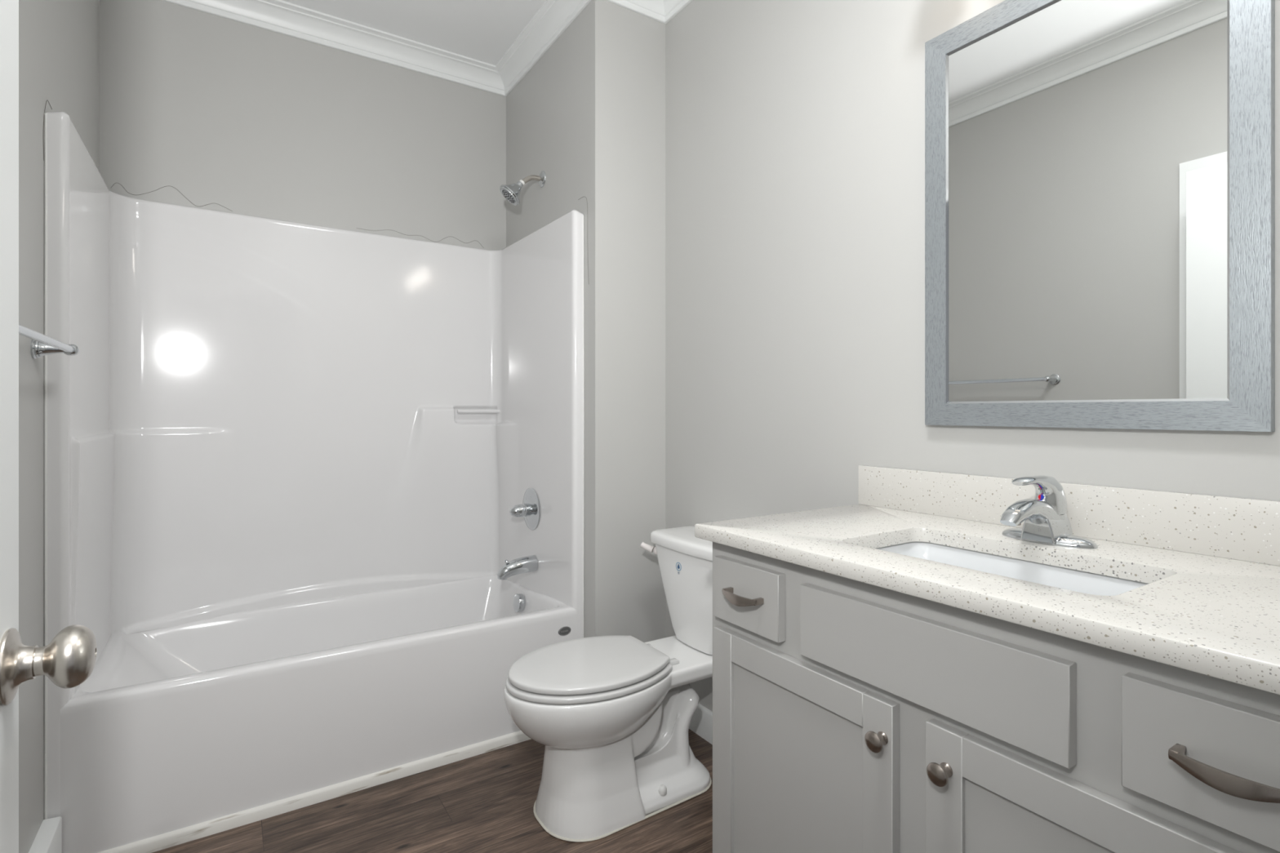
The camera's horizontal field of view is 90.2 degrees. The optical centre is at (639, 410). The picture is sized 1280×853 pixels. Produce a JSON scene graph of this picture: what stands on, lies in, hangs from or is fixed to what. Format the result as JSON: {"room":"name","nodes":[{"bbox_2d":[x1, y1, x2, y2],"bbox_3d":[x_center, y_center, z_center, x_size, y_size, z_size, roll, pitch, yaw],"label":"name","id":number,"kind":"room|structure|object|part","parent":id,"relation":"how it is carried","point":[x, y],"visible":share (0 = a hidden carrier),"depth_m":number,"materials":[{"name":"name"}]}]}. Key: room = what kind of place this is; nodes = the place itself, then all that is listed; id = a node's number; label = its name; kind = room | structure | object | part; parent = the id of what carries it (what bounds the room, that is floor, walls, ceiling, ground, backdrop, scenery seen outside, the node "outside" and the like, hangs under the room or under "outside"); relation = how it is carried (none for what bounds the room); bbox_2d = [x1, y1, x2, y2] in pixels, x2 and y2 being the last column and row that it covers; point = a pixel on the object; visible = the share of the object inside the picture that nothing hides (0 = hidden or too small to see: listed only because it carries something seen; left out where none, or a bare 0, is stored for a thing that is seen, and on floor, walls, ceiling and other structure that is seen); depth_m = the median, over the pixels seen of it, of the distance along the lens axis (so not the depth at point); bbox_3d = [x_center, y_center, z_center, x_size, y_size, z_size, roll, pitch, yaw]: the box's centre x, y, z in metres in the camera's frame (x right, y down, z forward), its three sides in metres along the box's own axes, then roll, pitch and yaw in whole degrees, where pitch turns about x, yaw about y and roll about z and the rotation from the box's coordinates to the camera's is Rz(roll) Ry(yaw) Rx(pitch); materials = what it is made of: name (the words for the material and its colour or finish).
{"room":"bathroom","nodes":[
{"label":"bathroom","id":0,"kind":"room"},
{"bbox_2d":[18,0,98,852],"bbox_3d":[-1.145,-0.214,0.968,0.116,2.745,2.935,0,0,-33],"label":"wall","id":1,"kind":"structure","parent":0,"point":[59,39],"depth_m":1.50,"materials":[{"name":"beige paint"}]},
{"bbox_2d":[28,816,62,852],"bbox_3d":[-1.138,1.079,1.093,0.034,0.158,1.128,0,0,-33],"label":"baseboard","id":2,"kind":"structure","parent":1,"relation":"attached to","point":[48,839],"depth_m":1.51,"materials":[{"name":"white paint"}]},
{"bbox_2d":[18,324,79,359],"bbox_3d":[-1.217,-0.145,1.258,0.081,0.049,0.624,0,0,-33],"label":"towel bar","id":3,"kind":"object","parent":1,"relation":"attached to","point":[42,344],"visible":0.85,"depth_m":1.46,"materials":[{"name":"silver metal"}]},
{"bbox_3d":[-1.373,-0.145,1.500,0.081,0.049,0.049,0,0,-33],"label":"post","id":4,"kind":"part","parent":3,"relation":"part of","materials":[{"name":"silver metal"}]},
{"bbox_2d":[98,0,506,250],"bbox_3d":[-1.167,-0.214,2.769,2.034,2.745,0.116,0,0,-33],"label":"wall","id":5,"kind":"structure","parent":0,"point":[197,108],"depth_m":2.55,"materials":[{"name":"beige paint"}]},
{"bbox_2d":[282,0,546,65],"bbox_3d":[-0.354,-1.617,1.598,2.500,0.060,3.135,0,0,-33],"label":"ceiling","id":6,"kind":"structure","parent":0,"point":[482,30],"depth_m":2.58,"materials":[{"name":"white paint"}]},
{"bbox_2d":[152,728,712,852],"bbox_3d":[0.098,1.188,0.899,2.500,0.060,4.800,0,0,-33],"label":"floor","id":7,"kind":"structure","parent":0,"point":[484,802],"depth_m":1.80,"materials":[{"name":"brown wood"}]},
{"bbox_2d":[44,111,584,852],"bbox_3d":[-1.050,0.205,2.301,1.494,1.906,0.795,0,0,-33],"label":"tub shower surround","id":8,"kind":"object","parent":7,"relation":"on","point":[286,464],"visible":0.99,"depth_m":2.35,"materials":[{"name":"white plastic"}]},
{"bbox_2d":[97,730,531,852],"bbox_3d":[-0.827,1.140,1.970,1.476,0.036,0.013,0,0,-33],"label":"trim","id":9,"kind":"structure","parent":8,"relation":"attached to","point":[156,843],"depth_m":1.87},
{"bbox_2d":[60,574,577,852],"bbox_3d":[-1.049,0.943,2.301,1.488,0.430,0.788,0,0,-33],"label":"tub basin","id":10,"kind":"object","parent":8,"relation":"in","point":[184,717],"depth_m":1.96,"materials":[{"name":"white plastic"}]},
{"bbox_2d":[497,555,537,579],"bbox_3d":[-0.503,0.636,2.592,0.159,0.081,0.067,0,0,-33],"label":"tub spout","id":11,"kind":"object","parent":8,"relation":"attached to","point":[526,564],"visible":1,"depth_m":2.57,"materials":[{"name":"silver metal"}]},
{"bbox_2d":[509,488,539,529],"bbox_3d":[-0.494,0.409,2.636,0.095,0.175,0.175,0,0,-33],"label":"shower valve","id":12,"kind":"object","parent":8,"relation":"attached to","point":[529,509],"visible":1,"depth_m":2.62,"materials":[{"name":"silver metal"}]},
{"bbox_3d":[-0.498,0.412,2.633,0.086,0.055,0.054,0,0,-33],"label":"handle","id":13,"kind":"part","parent":12,"relation":"part of","materials":[{"name":"silver metal"}]},
{"bbox_2d":[503,525,712,842],"bbox_3d":[-0.043,0.786,1.962,0.784,0.746,0.433,0,0,-30],"label":"toilet","id":14,"kind":"object","parent":7,"relation":"on","point":[612,715],"visible":0.98,"depth_m":1.81,"materials":[{"name":"white ceramic"}]},
{"bbox_3d":[-0.161,0.760,1.860,0.466,0.016,0.372,0,0,-33],"label":"seat","id":15,"kind":"part","parent":14,"relation":"part of","materials":[{"name":"white plastic"}]},
{"bbox_3d":[-0.159,0.737,1.861,0.456,0.021,0.362,0,0,-33],"label":"lid","id":16,"kind":"part","parent":14,"relation":"part of","materials":[{"name":"white plastic"}]},
{"bbox_3d":[-0.034,0.964,1.942,0.780,0.388,0.378,0,0,-33],"label":"bowl","id":17,"kind":"part","parent":14,"relation":"part of","materials":[{"name":"white ceramic"}]},
{"bbox_3d":[0.036,0.479,2.223,0.073,0.041,0.028,0,0,12],"label":"flush lever","id":18,"kind":"part","parent":14,"relation":"part of","materials":[{"name":"white"}]},
{"bbox_3d":[0.207,0.434,2.098,0.196,0.042,0.412,0,0,-33],"label":"tank lid","id":19,"kind":"part","parent":14,"relation":"part of","materials":[{"name":"white ceramic"}]},
{"bbox_3d":[0.212,0.612,2.101,0.184,0.316,0.388,0,0,-33],"label":"tank","id":20,"kind":"part","parent":14,"relation":"part of","materials":[{"name":"white ceramic"}]},
{"bbox_2d":[712,542,1279,852],"bbox_3d":[0.631,0.718,1.112,0.579,0.880,1.003,0,0,-33],"label":"vanity cabinet","id":21,"kind":"object","parent":7,"relation":"on","point":[850,716],"visible":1,"depth_m":0.92,"materials":[{"name":"grey paint"}]},
{"bbox_3d":[0.202,0.375,1.273,0.032,0.021,0.097,0,0,-33],"label":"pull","id":22,"kind":"part","parent":21,"relation":"part of","materials":[{"name":"silver metal"}]},
{"bbox_3d":[0.219,0.376,1.293,0.020,0.130,0.189,0,0,-33],"label":"drawer","id":23,"kind":"part","parent":21,"relation":"part of","materials":[{"name":"grey paint"}]},
{"bbox_3d":[0.285,0.749,1.191,0.020,0.568,0.439,0,0,-33],"label":"cabinet door","id":24,"kind":"part","parent":21,"relation":"part of","materials":[{"name":"grey paint"}]},
{"bbox_3d":[0.375,0.521,1.008,0.029,0.032,0.032,0,0,-33],"label":"knob","id":25,"kind":"part","parent":21,"relation":"part of","materials":[{"name":"silver metal"}]},
{"bbox_3d":[0.420,0.381,0.982,0.020,0.129,0.444,0,0,-33],"label":"drawer","id":26,"kind":"part","parent":21,"relation":"part of","materials":[{"name":"grey paint"}]},
{"bbox_3d":[0.433,0.521,0.918,0.029,0.032,0.032,0,0,-33],"label":"knob","id":27,"kind":"part","parent":21,"relation":"part of","materials":[{"name":"silver metal"}]},
{"bbox_2d":[694,504,1279,694],"bbox_3d":[0.634,0.262,1.119,0.567,0.030,1.024,0,0,-33],"label":"countertop","id":28,"kind":"structure","parent":21,"relation":"on","point":[1217,617],"depth_m":0.94,"materials":[{"name":"stone"}]},
{"bbox_2d":[875,541,1148,595],"bbox_3d":[0.607,0.349,1.101,0.314,0.144,0.500,0,0,-33],"label":"sink","id":29,"kind":"object","parent":28,"relation":"in","point":[1076,580],"visible":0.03,"depth_m":1.19,"materials":[{"name":"white ceramic"}]},
{"bbox_2d":[1000,475,1097,549],"bbox_3d":[0.731,0.184,1.206,0.187,0.126,0.152,0,0,-6],"label":"faucet","id":30,"kind":"object","parent":28,"relation":"on","point":[1046,522],"visible":1,"depth_m":1.18,"materials":[{"name":"silver metal"}]},
{"bbox_3d":[0.733,0.204,1.184,0.201,0.084,0.057,0,0,-33],"label":"spout","id":31,"kind":"part","parent":30,"relation":"part of","materials":[{"name":"silver metal"}]},
{"bbox_3d":[0.748,0.157,1.194,0.160,0.074,0.048,0,0,-33],"label":"lever handle","id":32,"kind":"part","parent":30,"relation":"part of","materials":[{"name":"silver metal"}]},
{"bbox_3d":[0.774,0.238,1.210,0.070,0.017,0.165,0,0,-33],"label":"plate","id":33,"kind":"part","parent":30,"relation":"part of","materials":[{"name":"silver metal"}]},
{"bbox_3d":[0.555,0.749,0.774,0.020,0.568,0.440,0,0,-33],"label":"cabinet door","id":34,"kind":"part","parent":21,"relation":"part of","materials":[{"name":"grey paint"}]},
{"bbox_3d":[0.621,0.374,0.671,0.020,0.130,0.188,0,0,-33],"label":"drawer","id":35,"kind":"part","parent":21,"relation":"part of","materials":[{"name":"grey paint"}]},
{"bbox_3d":[0.603,0.375,0.651,0.032,0.021,0.097,0,0,-33],"label":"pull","id":36,"kind":"part","parent":21,"relation":"part of","materials":[{"name":"silver metal"}]},
{"bbox_2d":[506,0,665,642],"bbox_3d":[-0.270,-0.214,2.756,0.312,2.745,0.880,0,0,-33],"label":"wall partition","id":37,"kind":"structure","parent":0,"point":[589,114],"depth_m":2.39,"materials":[{"name":"beige paint"}]},
{"bbox_2d":[161,0,692,97],"bbox_3d":[-0.371,-1.543,1.536,1.804,0.088,2.820,0,0,-33],"label":"trim","id":38,"kind":"structure","parent":37,"relation":"attached to","point":[553,17],"depth_m":2.62,"materials":[{"name":"white paint"}]},
{"bbox_2d":[499,170,546,205],"bbox_3d":[-0.494,-0.931,2.650,0.182,0.159,0.100,0,0,-33],"label":"showerhead","id":39,"kind":"object","parent":37,"relation":"attached to","point":[511,193],"visible":1,"depth_m":2.62,"materials":[{"name":"silver metal"}]},
{"bbox_3d":[-0.455,-0.962,2.661,0.096,0.052,0.021,0,0,-33],"label":"shower arm","id":40,"kind":"part","parent":39,"relation":"part of","materials":[{"name":"silver metal"}]},
{"bbox_2d":[665,0,1279,711],"bbox_3d":[0.466,-0.214,2.009,0.115,2.745,2.935,0,0,-33],"label":"wall","id":41,"kind":"structure","parent":0,"point":[795,129],"depth_m":1.84,"materials":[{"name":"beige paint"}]},
{"bbox_2d":[688,703,712,744],"bbox_3d":[0.344,1.106,2.078,0.014,0.105,0.926,0,0,-33],"label":"baseboard","id":42,"kind":"structure","parent":41,"relation":"attached to","point":[701,722],"depth_m":2.26,"materials":[{"name":"white paint"}]},
{"bbox_2d":[858,465,1279,566],"bbox_3d":[0.865,0.196,1.267,0.019,0.102,1.023,0,0,-33],"label":"backsplash","id":43,"kind":"structure","parent":41,"relation":"attached to","point":[1237,528],"depth_m":1.20,"materials":[{"name":"stone"}]},
{"bbox_2d":[924,0,1275,431],"bbox_3d":[0.855,-0.424,1.279,0.022,0.916,0.603,0,0,-33],"label":"mirror","id":44,"kind":"object","parent":41,"relation":"attached to","point":[1100,175],"visible":1,"depth_m":1.22,"materials":[{"name":"silver metal"}]},
{"bbox_3d":[0.705,-0.424,1.511,0.022,0.916,0.050,0,0,-33],"label":"frame rail","id":45,"kind":"part","parent":44,"relation":"part of","materials":[{"name":"grey wood"}]},
{"bbox_3d":[0.855,-0.857,1.279,0.022,0.050,0.603,0,0,-33],"label":"frame rail","id":46,"kind":"part","parent":44,"relation":"part of","materials":[{"name":"grey wood"}]},
{"bbox_3d":[0.855,0.008,1.279,0.022,0.050,0.603,0,0,-33],"label":"frame rail","id":47,"kind":"part","parent":44,"relation":"part of","materials":[{"name":"grey wood"}]},
{"bbox_3d":[1.005,-0.424,1.047,0.022,0.916,0.050,0,0,-33],"label":"frame rail","id":48,"kind":"part","parent":44,"relation":"part of","materials":[{"name":"grey wood"}]},
{"bbox_3d":[0.425,-0.215,0.304,1.804,2.745,0.115,0,0,-33],"label":"wall","id":49,"kind":"structure","parent":0,"visible":0},
{"bbox_2d":[0,0,97,852],"bbox_3d":[-0.414,0.128,0.339,0.101,2.036,0.764,0,0,-33],"label":"door","id":50,"kind":"structure","parent":49,"relation":"in","point":[69,659],"depth_m":0.62,"materials":[{"name":"white paint"}]},
{"bbox_3d":[-0.574,0.246,0.637,0.046,0.060,0.060,0,0,-33],"label":"knob","id":51,"kind":"part","parent":50,"relation":"part of","materials":[{"name":"silver metal"}]}
]}

